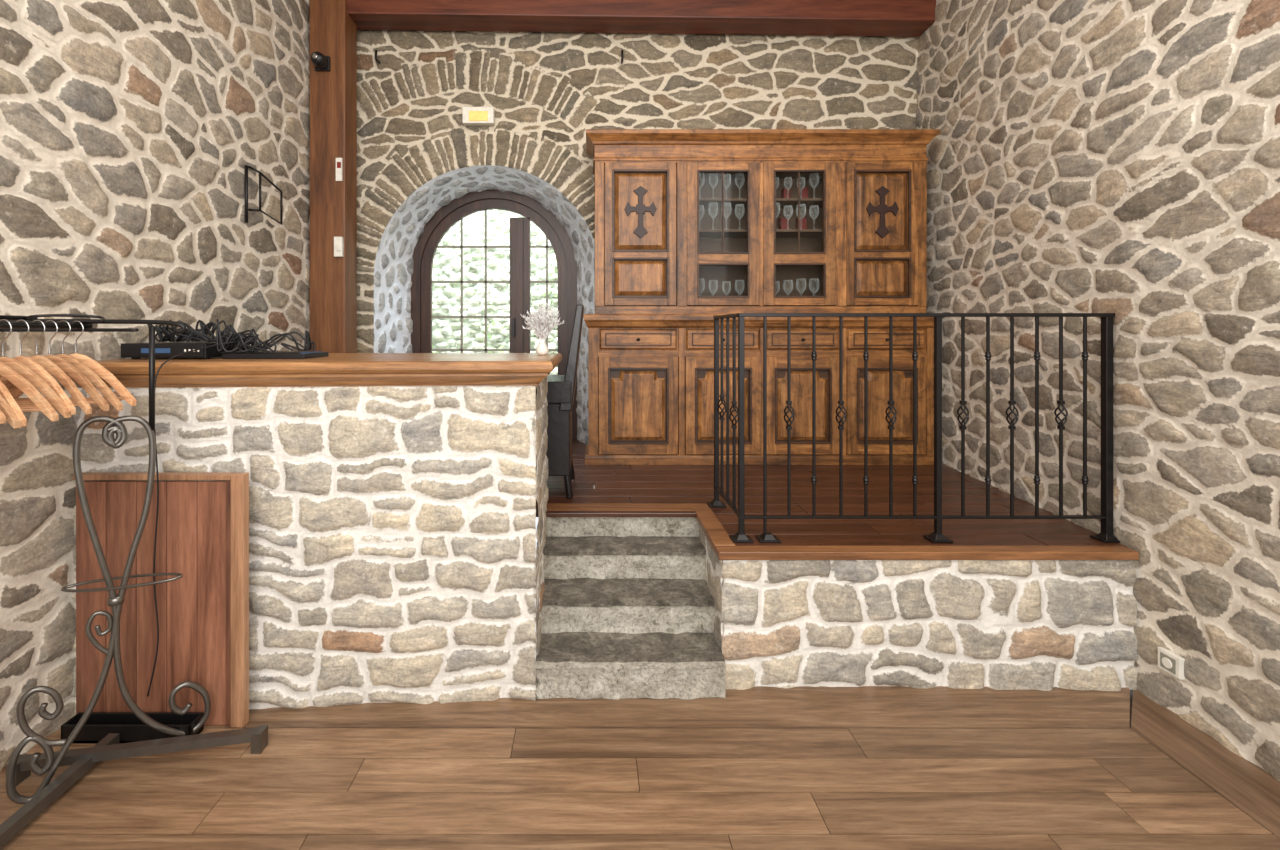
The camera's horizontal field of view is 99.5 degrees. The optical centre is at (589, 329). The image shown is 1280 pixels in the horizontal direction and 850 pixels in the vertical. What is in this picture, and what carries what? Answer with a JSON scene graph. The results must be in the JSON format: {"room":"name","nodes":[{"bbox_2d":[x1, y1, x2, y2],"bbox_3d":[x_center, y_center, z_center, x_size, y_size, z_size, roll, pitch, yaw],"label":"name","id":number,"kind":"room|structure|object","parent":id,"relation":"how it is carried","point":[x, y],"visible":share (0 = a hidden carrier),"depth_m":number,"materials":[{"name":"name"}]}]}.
{"room":"restaurant entrance hall","nodes":[
{"label":"restaurant entrance hall","id":0,"kind":"room"},
{"bbox_2d":[0,0,309,771],"bbox_3d":[-2.001,-0.625,1.550,0.033,4.250,5.100,0,0,0],"label":"wall","id":1,"kind":"structure","parent":0,"point":[130,130],"depth_m":2.27,"materials":[{"name":"stone"}]},
{"bbox_2d":[245,165,282,224],"bbox_3d":[-1.933,-0.788,3.233,0.059,0.336,0.263,0,0,16],"label":"wall bracket","id":2,"kind":"object","parent":1,"relation":"attached to","point":[261,174],"visible":1,"depth_m":3.15,"materials":[{"name":"metal"}]},
{"bbox_2d":[357,30,918,386],"bbox_3d":[0.250,-0.904,4.091,4.600,3.692,0.040,0,0,0],"label":"wall","id":3,"kind":"structure","parent":0,"point":[544,90],"depth_m":4.09,"materials":[{"name":"stone"}]},
{"bbox_2d":[375,50,380,63],"bbox_3d":[-1.594,-2.046,4.051,0.018,0.082,0.081,0,0,0],"label":"wall hook","id":4,"kind":"object","parent":3,"relation":"attached to","point":[376,51],"visible":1,"depth_m":4.02,"materials":[{"name":"metal"}]},
{"bbox_2d":[462,107,494,125],"bbox_3d":[-0.836,-1.605,4.054,0.232,0.120,0.061,0,0,0],"label":"emergency light","id":5,"kind":"object","parent":3,"relation":"attached to","point":[471,116],"visible":1,"depth_m":4.03,"materials":[{"name":"white plastic"}]},
{"bbox_2d":[621,50,623,63],"bbox_3d":[0.241,-2.046,4.051,0.018,0.082,0.081,0,0,0],"label":"wall hook","id":6,"kind":"object","parent":3,"relation":"attached to","point":[622,53],"visible":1,"depth_m":4.02,"materials":[{"name":"metal"}]},
{"bbox_2d":[0,686,1279,849],"bbox_3d":[0.135,1.520,0.621,4.330,0.040,3.328,0,0,0],"label":"floor","id":7,"kind":"structure","parent":0,"point":[758,767],"depth_m":1.78,"materials":[{"name":"brown wood"}]},
{"bbox_2d":[61,712,203,742],"bbox_3d":[-1.685,1.468,1.993,0.470,0.065,0.070,0,0,0],"label":"drip tray","id":8,"kind":"object","parent":7,"relation":"on","point":[130,728],"visible":0.62,"depth_m":1.96,"materials":[{"name":"metal"}]},
{"bbox_2d":[0,314,267,847],"bbox_3d":[-1.574,0.726,1.459,0.818,1.562,1.117,0,0,0],"label":"coat rack","id":9,"kind":"object","parent":7,"relation":"on","point":[19,767],"visible":1,"depth_m":1.83,"materials":[{"name":"grey metal"}]},
{"bbox_2d":[0,319,135,428],"bbox_3d":[-1.760,0.117,1.436,0.426,0.298,0.845,0,0,0],"label":"hangers","id":10,"kind":"object","parent":9,"relation":"hanging from","point":[19,375],"visible":0.94,"depth_m":1.67,"materials":[{"name":"brown wood"}]},
{"bbox_2d":[70,385,535,715],"bbox_3d":[-1.114,0.863,2.144,1.791,1.275,0.034,0,0,-3],"label":"bar wall","id":11,"kind":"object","parent":7,"relation":"on","point":[392,529],"visible":0.69,"depth_m":2.16,"materials":[{"name":"beige stone"}]},
{"bbox_2d":[73,472,248,727],"bbox_3d":[-1.629,1.022,2.053,0.645,0.955,0.035,0,0,0],"label":"panel","id":12,"kind":"object","parent":11,"relation":"attached to","point":[203,526],"visible":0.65,"depth_m":2.05,"materials":[{"name":"brown wood"}]},
{"bbox_2d":[121,342,247,358],"bbox_3d":[-1.755,0.088,2.356,0.350,0.066,0.289,0,0,0],"label":"receiver","id":13,"kind":"object","parent":11,"relation":"on","point":[162,349],"visible":0.73,"depth_m":2.21,"materials":[{"name":"black plastic"}]},
{"bbox_2d":[147,319,315,696],"bbox_3d":[-1.579,0.652,2.247,0.620,1.397,0.520,0,0,0],"label":"cable tangle","id":14,"kind":"object","parent":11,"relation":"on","point":[221,339],"visible":0.97,"depth_m":2.30,"materials":[{"name":"rubber"}]},
{"bbox_2d":[222,351,328,358],"bbox_3d":[-1.370,0.108,2.370,0.340,0.025,0.220,0,0,0],"label":"mixing console","id":15,"kind":"object","parent":11,"relation":"on","point":[260,354],"visible":0.98,"depth_m":2.26,"materials":[{"name":"black plastic"}]},
{"bbox_2d":[67,353,561,387],"bbox_3d":[-1.062,0.173,2.452,1.830,0.102,0.850,0,0,0],"label":"countertop","id":16,"kind":"structure","parent":11,"relation":"on","point":[336,369],"depth_m":2.11,"materials":[{"name":"brown wood"}]},
{"bbox_2d":[521,303,563,354],"bbox_3d":[-0.229,-0.004,2.622,0.196,0.251,0.198,0,0,28],"label":"bouquet","id":17,"kind":"object","parent":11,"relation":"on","point":[541,323],"visible":1,"depth_m":2.60,"materials":[{"name":"white plant"}]},
{"bbox_2d":[534,377,548,696],"bbox_3d":[-0.219,0.863,2.481,0.026,1.275,0.598,0,0,0],"label":"wall","id":18,"kind":"structure","parent":7,"relation":"on","point":[541,437],"depth_m":2.38,"materials":[{"name":"beige stone"}]},
{"bbox_2d":[535,517,725,699],"bbox_3d":[0.168,1.226,2.501,0.801,0.556,0.646,0,0,0],"label":"stone steps","id":19,"kind":"structure","parent":7,"relation":"on","point":[628,610],"depth_m":2.40,"materials":[{"name":"stone"}]},
{"bbox_2d":[699,525,1137,690],"bbox_3d":[1.415,1.228,2.525,1.746,0.545,0.591,0,0,0],"label":"stone","id":20,"kind":"object","parent":7,"relation":"on","point":[1044,625],"visible":0.88,"depth_m":2.26,"materials":[{"name":"beige stone"}]},
{"bbox_2d":[536,440,1138,559],"bbox_3d":[0.226,0.938,3.429,4.463,0.036,2.379,0,0,0],"label":"floor","id":21,"kind":"structure","parent":0,"point":[598,490],"depth_m":2.77,"materials":[{"name":"brown wood"}]},
{"bbox_2d":[310,0,356,386],"bbox_3d":[-1.851,-0.704,3.900,0.253,3.252,0.200,0,0,0],"label":"wooden post","id":22,"kind":"object","parent":21,"relation":"on","point":[333,33],"visible":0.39,"depth_m":3.80,"materials":[{"name":"brown wood"}]},
{"bbox_2d":[310,51,329,70],"bbox_3d":[-1.875,-1.868,3.737,0.100,0.100,0.126,0,0,0],"label":"security camera","id":23,"kind":"object","parent":22,"relation":"attached to","point":[321,62],"visible":1,"depth_m":3.72,"materials":[{"name":"black plastic"}]},
{"bbox_2d":[334,237,342,256],"bbox_3d":[-1.762,-0.583,3.782,0.056,0.140,0.036,0,0,0],"label":"light switch","id":24,"kind":"object","parent":22,"relation":"attached to","point":[338,241],"visible":1,"depth_m":3.77,"materials":[{"name":"white plastic"}]},
{"bbox_2d":[336,158,342,180],"bbox_3d":[-1.762,-1.127,3.792,0.042,0.161,0.017,0,0,0],"label":"notice","id":25,"kind":"object","parent":22,"relation":"attached to","point":[339,161],"visible":1,"depth_m":3.79,"materials":[{"name":"white plastic"}]},
{"bbox_2d":[309,0,935,36],"bbox_3d":[0.235,-2.400,3.950,4.470,0.400,0.220,0,0,0],"label":"ceiling beam","id":26,"kind":"structure","parent":22,"relation":"on","point":[897,18],"depth_m":3.84,"materials":[{"name":"red wood"}]},
{"bbox_2d":[374,165,594,444],"bbox_3d":[-0.780,-0.154,4.337,1.720,2.192,0.482,0,0,0],"label":"arch","id":27,"kind":"object","parent":21,"relation":"on","point":[394,262],"visible":0.72,"depth_m":4.31,"materials":[{"name":"stone"}]},
{"bbox_2d":[411,189,576,439],"bbox_3d":[-0.809,-0.134,4.570,1.400,2.112,0.140,0,0,0],"label":"door","id":28,"kind":"structure","parent":27,"relation":"attached to","point":[447,216],"depth_m":4.56,"materials":[{"name":"brown wood"}]},
{"bbox_2d":[536,305,583,498],"bbox_3d":[-0.272,0.392,3.150,0.472,1.064,0.440,0,0,0],"label":"bar chair","id":29,"kind":"object","parent":21,"relation":"on","point":[561,388],"visible":0.5,"depth_m":2.95,"materials":[{"name":"black painted wood"}]},
{"bbox_2d":[584,129,940,464],"bbox_3d":[1.172,-0.224,3.861,2.429,2.292,0.377,0,0,0],"label":"tall cabinet","id":30,"kind":"object","parent":21,"relation":"on","point":[651,327],"visible":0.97,"depth_m":3.71,"materials":[{"name":"wood"}]},
{"bbox_2d":[699,173,717,188],"bbox_3d":[0.831,-1.045,3.825,0.126,0.105,0.074,0,0,0],"label":"glasses","id":31,"kind":"object","parent":30,"relation":"in","point":[699,173],"depth_m":3.81,"materials":[{"name":"clear glass"}]},
{"bbox_2d":[699,197,721,218],"bbox_3d":[0.845,-0.856,3.825,0.154,0.147,0.074,0,0,0],"label":"glasses","id":32,"kind":"object","parent":30,"relation":"in","point":[700,197],"depth_m":3.82,"materials":[{"name":"clear glass"}]},
{"bbox_2d":[701,279,744,294],"bbox_3d":[0.933,-0.302,3.825,0.302,0.105,0.074,0,0,0],"label":"glasses","id":33,"kind":"object","parent":30,"relation":"in","point":[703,279],"depth_m":3.82,"materials":[{"name":"clear glass"}]},
{"bbox_2d":[724,173,744,188],"bbox_3d":[1.014,-1.045,3.825,0.140,0.105,0.074,0,0,0],"label":"glasses","id":34,"kind":"object","parent":30,"relation":"in","point":[736,173],"depth_m":3.82,"materials":[{"name":"clear glass"}]},
{"bbox_2d":[724,202,744,218],"bbox_3d":[1.014,-0.838,3.825,0.140,0.112,0.074,0,0,0],"label":"glasses","id":35,"kind":"object","parent":30,"relation":"in","point":[727,202],"depth_m":3.82,"materials":[{"name":"clear glass"}]},
{"bbox_2d":[778,188,807,228],"bbox_3d":[1.501,-0.876,3.990,0.200,0.339,0.060,0,0,0],"label":"gift boxes","id":36,"kind":"object","parent":30,"relation":"in","point":[785,192],"visible":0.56,"depth_m":3.96},
{"bbox_2d":[776,173,818,228],"bbox_3d":[1.456,-0.905,3.825,0.295,0.386,0.074,0,0,0],"label":"glasses","id":37,"kind":"object","parent":30,"relation":"in","point":[776,217],"depth_m":3.82,"materials":[{"name":"clear glass"}]},
{"bbox_2d":[776,279,819,295],"bbox_3d":[1.459,-0.298,3.825,0.302,0.112,0.074,0,0,0],"label":"glasses","id":38,"kind":"object","parent":30,"relation":"in","point":[796,279],"depth_m":3.82,"materials":[{"name":"clear glass"}]},
{"bbox_2d":[707,313,1119,542],"bbox_3d":[1.467,0.424,2.603,1.696,0.996,0.534,0,0,0],"label":"iron railing","id":39,"kind":"object","parent":21,"relation":"on","point":[1106,535],"visible":1,"depth_m":2.37,"materials":[{"name":"black metal"}]},
{"bbox_2d":[916,0,1279,781],"bbox_3d":[2.323,-0.625,1.552,0.150,4.250,5.105,0,0,2],"label":"wall","id":40,"kind":"structure","parent":0,"point":[1121,158],"depth_m":2.22,"materials":[{"name":"stone"}]},
{"bbox_2d":[1158,647,1184,679],"bbox_3d":[2.276,1.306,2.118,0.029,0.080,0.080,0,0,0],"label":"wall socket","id":41,"kind":"object","parent":40,"relation":"attached to","point":[1170,662],"visible":1,"depth_m":2.11,"materials":[{"name":"white plastic"}]},
{"label":"outside","id":42,"kind":"structure","parent":0,"visible":0},
{"bbox_3d":[-0.800,1.050,5.635,8.400,0.100,1.830,0,0,0],"label":"ground","id":43,"kind":"structure","parent":42,"visible":0},
{"bbox_2d":[432,210,557,373],"bbox_3d":[-0.800,-0.900,6.573,8.400,5.200,0.073,0,0,0],"label":"wall","id":44,"kind":"structure","parent":43,"relation":"on","point":[446,297],"depth_m":6.57,"materials":[{"name":"stone"}]},
{"bbox_2d":[432,210,557,352],"bbox_3d":[-0.809,-0.857,6.467,4.449,3.759,0.173,0,0,0],"label":"ivy leaves","id":45,"kind":"object","parent":44,"relation":"attached to","point":[494,211],"visible":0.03,"depth_m":6.48,"materials":[{"name":"green plant"}]}
]}

